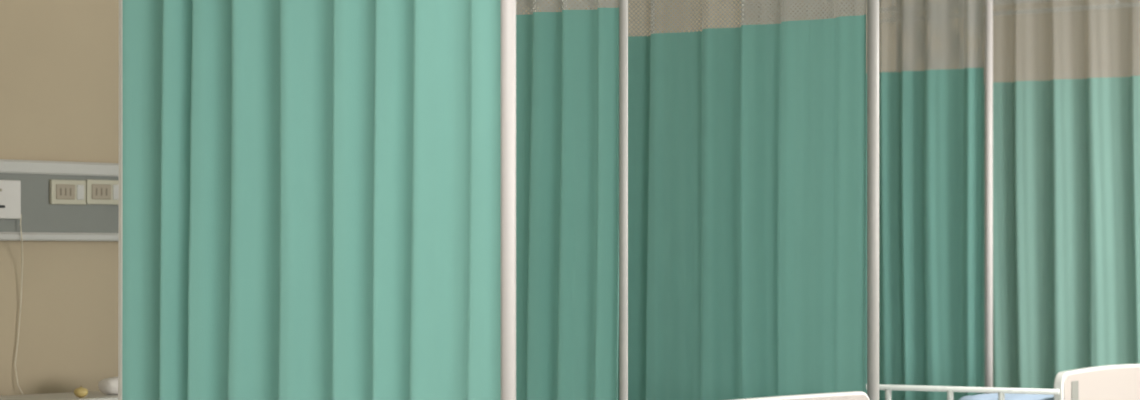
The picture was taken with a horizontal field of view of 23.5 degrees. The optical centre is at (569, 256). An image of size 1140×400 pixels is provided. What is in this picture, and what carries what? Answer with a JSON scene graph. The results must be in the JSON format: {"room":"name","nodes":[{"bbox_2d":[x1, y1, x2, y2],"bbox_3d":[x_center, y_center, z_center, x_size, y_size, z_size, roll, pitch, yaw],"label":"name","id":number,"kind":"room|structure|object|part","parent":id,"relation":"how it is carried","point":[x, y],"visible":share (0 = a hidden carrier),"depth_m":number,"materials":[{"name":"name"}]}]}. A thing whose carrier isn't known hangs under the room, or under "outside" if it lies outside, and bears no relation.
{"room":"hospital room","nodes":[
{"label":"hospital room","id":0,"kind":"room"},
{"bbox_2d":[0,0,1139,395],"bbox_3d":[-1.493,-0.150,9.867,0.100,2.800,20.500,0,0,39],"label":"wall","id":1,"kind":"structure","parent":0,"point":[59,59],"depth_m":9.48,"materials":[{"name":"beige paint"}]},
{"bbox_2d":[0,159,118,240],"bbox_3d":[0.202,-0.192,11.840,0.064,0.272,12.300,0,0,39],"label":"wall-mounted service panel","id":2,"kind":"object","parent":1,"relation":"attached to","point":[41,220],"visible":0.02,"depth_m":9.36,"materials":[{"name":"grey metal"}]},
{"bbox_2d":[0,180,20,218],"bbox_3d":[-1.904,-0.193,9.168,0.026,0.130,0.150,0,0,39],"label":"outlet box","id":3,"kind":"object","parent":2,"relation":"attached to","point":[10,190],"visible":1,"depth_m":9.18,"materials":[{"name":"white plastic"}]},
{"bbox_2d":[14,214,23,394],"bbox_3d":[-1.865,0.222,9.268,0.047,0.735,0.095,0,0,7],"label":"cord","id":4,"kind":"object","parent":2,"relation":"hanging from","point":[21,214],"visible":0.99,"depth_m":9.29,"materials":[{"name":"plastic"}]},
{"bbox_2d":[49,180,85,204],"bbox_3d":[-1.724,-0.223,9.398,0.020,0.084,0.154,0,0,39],"label":"wall socket","id":5,"kind":"object","parent":2,"relation":"attached to","point":[69,192],"visible":1,"depth_m":9.39,"materials":[{"name":"beige plastic"}]},
{"bbox_2d":[85,179,118,204],"bbox_3d":[-1.622,-0.226,9.524,0.020,0.085,0.163,0,0,39],"label":"wall socket","id":6,"kind":"object","parent":2,"relation":"attached to","point":[105,192],"visible":0.87,"depth_m":9.51,"materials":[{"name":"beige plastic"}]},
{"bbox_3d":[2.635,-1.600,6.544,10.700,0.100,20.700,0,0,39],"label":"ceiling","id":7,"kind":"structure","parent":0,"visible":0},
{"bbox_2d":[879,0,1139,22],"bbox_3d":[2.408,-1.323,12.043,2.550,0.452,0.040,0,0,39],"label":"track","id":8,"kind":"object","parent":7,"relation":"hanging from","point":[994,0],"visible":0.12,"depth_m":12.33,"materials":[{"name":"metal"}]},
{"bbox_3d":[2.408,-1.156,12.043,2.550,0.022,0.028,0,0,39],"label":"rail","id":9,"kind":"part","parent":8,"relation":"part of","materials":[{"name":"metal"}]},
{"bbox_3d":[1.903,-1.374,11.654,2.150,0.349,0.040,0,0,39],"label":"track","id":10,"kind":"object","parent":7,"relation":"attached to","visible":0},
{"bbox_2d":[898,0,1139,393],"bbox_3d":[2.075,-0.135,11.512,1.663,2.129,0.054,0,0,39],"label":"privacy curtain","id":11,"kind":"object","parent":10,"relation":"hanging from","point":[1066,152],"visible":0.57,"depth_m":11.50,"materials":[{"name":"teal fabric"}]},
{"bbox_3d":[2.077,-0.944,11.511,1.660,0.392,0.049,0,0,39],"label":"net panel","id":12,"kind":"part","parent":11,"relation":"part of","materials":[{"name":"grey fabric"}]},
{"bbox_3d":[2.076,0.091,11.511,1.660,1.678,0.054,0,0,39],"label":"cloth panel","id":13,"kind":"part","parent":11,"relation":"part of","materials":[{"name":"teal fabric"}]},
{"bbox_3d":[2.635,1.300,6.544,10.700,0.100,20.700,0,0,39],"label":"floor","id":14,"kind":"structure","parent":0,"visible":0},
{"bbox_2d":[0,391,117,399],"bbox_3d":[-1.671,0.858,9.149,0.404,0.785,0.520,0,0,39],"label":"locker","id":15,"kind":"object","parent":14,"relation":"on","point":[91,395],"visible":0.7,"depth_m":9.12,"materials":[{"name":"grey metal"}]},
{"bbox_2d":[74,386,87,397],"bbox_3d":[-1.617,0.445,9.044,0.047,0.039,0.047,0,0,39],"label":"fruit","id":16,"kind":"object","parent":15,"relation":"on","point":[80,392],"visible":1,"depth_m":9.03,"materials":[{"name":"yellow food"}]},
{"bbox_2d":[98,377,117,394],"bbox_3d":[-1.510,0.435,9.288,0.094,0.060,0.200,0,0,39],"label":"rolled towel","id":17,"kind":"object","parent":15,"relation":"on","point":[109,386],"visible":0.38,"depth_m":9.21,"materials":[{"name":"white fabric"}]},
{"bbox_2d":[501,0,515,399],"bbox_3d":[-0.140,-0.149,6.200,0.077,2.799,0.077,0,0,39],"label":"post","id":18,"kind":"object","parent":14,"relation":"on","point":[508,7],"visible":1,"depth_m":6.18,"materials":[{"name":"metal"}]},
{"bbox_2d":[619,0,627,399],"bbox_3d":[0.150,-0.149,7.650,0.055,2.799,0.055,0,0,39],"label":"post","id":19,"kind":"object","parent":14,"relation":"on","point":[623,4],"visible":1,"depth_m":7.64,"materials":[{"name":"metal"}]},
{"bbox_2d":[728,391,869,399],"bbox_3d":[-0.170,0.834,8.913,2.124,0.829,0.950,0,0,39],"label":"hospital bed","id":20,"kind":"object","parent":14,"relation":"on","point":[848,395],"visible":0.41,"depth_m":8.40,"materials":[{"name":"white plastic"}]},
{"bbox_3d":[0.652,0.640,8.252,0.014,0.420,0.928,0,0,39],"label":"panel","id":21,"kind":"part","parent":20,"relation":"part of","materials":[{"name":"beige plastic"}]},
{"bbox_2d":[867,0,878,399],"bbox_3d":[0.973,-0.149,8.780,0.086,2.799,0.086,0,0,39],"label":"post","id":22,"kind":"object","parent":14,"relation":"on","point":[872,5],"visible":1,"depth_m":8.76,"materials":[{"name":"metal"}]},
{"bbox_2d":[985,0,992,393],"bbox_3d":[1.677,-0.149,10.950,0.071,2.799,0.071,0,0,39],"label":"post","id":23,"kind":"object","parent":14,"relation":"on","point":[988,3],"visible":1,"depth_m":10.94,"materials":[{"name":"metal"}]},
{"bbox_2d":[866,364,1139,399],"bbox_3d":[1.057,0.823,10.536,2.128,0.850,0.982,0,0,31],"label":"hospital bed","id":24,"kind":"object","parent":14,"relation":"on","point":[1118,381],"visible":0.41,"depth_m":9.85,"materials":[{"name":"white plastic"}]},
{"bbox_3d":[1.089,0.656,9.958,1.454,0.387,0.020,0,0,31],"label":"rail","id":25,"kind":"part","parent":24,"relation":"part of","materials":[{"name":"white metal"}]},
{"bbox_2d":[959,393,1053,399],"bbox_3d":[1.729,0.592,10.083,0.414,0.196,0.789,0,0,31],"label":"quilt","id":26,"kind":"object","parent":24,"relation":"on","point":[990,396],"visible":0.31,"depth_m":9.84,"materials":[{"name":"fabric"}]},
{"bbox_3d":[1.957,0.644,10.017,0.035,0.492,0.950,0,0,31],"label":"footboard","id":27,"kind":"part","parent":24,"relation":"part of","materials":[{"name":"white plastic"}]},
{"bbox_3d":[1.970,0.629,10.009,0.014,0.441,0.928,0,0,31],"label":"panel","id":28,"kind":"part","parent":24,"relation":"part of","materials":[{"name":"white plastic"}]},
{"bbox_3d":[-1.278,-1.374,7.116,2.885,0.349,0.040,0,0,39],"label":"track","id":29,"kind":"object","parent":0,"visible":0},
{"bbox_2d":[118,0,500,399],"bbox_3d":[-0.644,-0.135,6.598,1.244,2.129,0.092,0,0,39],"label":"privacy curtain","id":30,"kind":"object","parent":29,"relation":"hanging from","point":[310,190],"visible":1,"depth_m":6.58,"materials":[{"name":"teal fabric"}]},
{"bbox_3d":[-0.720,-1.374,8.350,2.207,0.349,0.040,0,0,39],"label":"track","id":31,"kind":"object","parent":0,"visible":0},
{"bbox_2d":[516,0,618,399],"bbox_3d":[-0.366,-0.135,8.059,1.288,2.129,0.079,0,0,39],"label":"privacy curtain","id":32,"kind":"object","parent":31,"relation":"hanging from","point":[567,61],"visible":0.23,"depth_m":7.75,"materials":[{"name":"teal fabric"}]},
{"bbox_3d":[-0.364,-0.920,8.059,1.286,0.440,0.071,0,0,39],"label":"net panel","id":33,"kind":"part","parent":32,"relation":"part of","materials":[{"name":"grey fabric"}]},
{"bbox_3d":[0.127,-1.374,9.461,2.133,0.349,0.040,0,0,39],"label":"track","id":34,"kind":"object","parent":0,"visible":0},
{"bbox_2d":[516,0,865,399],"bbox_3d":[0.338,-0.135,9.286,1.582,2.129,0.067,0,0,39],"label":"privacy curtain","id":35,"kind":"object","parent":34,"relation":"hanging from","point":[747,143],"visible":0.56,"depth_m":9.06,"materials":[{"name":"teal fabric"}]},
{"bbox_3d":[0.340,-0.940,9.286,1.578,0.400,0.060,0,0,39],"label":"net panel","id":36,"kind":"part","parent":35,"relation":"part of","materials":[{"name":"grey fabric"}]},
{"bbox_3d":[0.340,0.075,9.286,1.578,1.710,0.066,0,0,39],"label":"cloth panel","id":37,"kind":"part","parent":35,"relation":"part of","materials":[{"name":"teal fabric"}]},
{"bbox_3d":[1.148,-1.374,11.376,1.323,0.349,0.040,0,0,39],"label":"track","id":38,"kind":"object","parent":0,"visible":0},
{"bbox_2d":[742,0,983,399],"bbox_3d":[1.199,-0.135,11.331,1.185,2.129,0.058,0,0,39],"label":"privacy curtain","id":39,"kind":"object","parent":38,"relation":"hanging from","point":[931,121],"visible":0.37,"depth_m":11.10,"materials":[{"name":"teal fabric"}]},
{"bbox_3d":[1.201,-0.950,11.330,1.182,0.380,0.052,0,0,39],"label":"net panel","id":40,"kind":"part","parent":39,"relation":"part of","materials":[{"name":"grey fabric"}]},
{"bbox_3d":[1.200,0.085,11.330,1.182,1.690,0.058,0,0,39],"label":"cloth panel","id":41,"kind":"part","parent":39,"relation":"part of","materials":[{"name":"teal fabric"}]}
]}

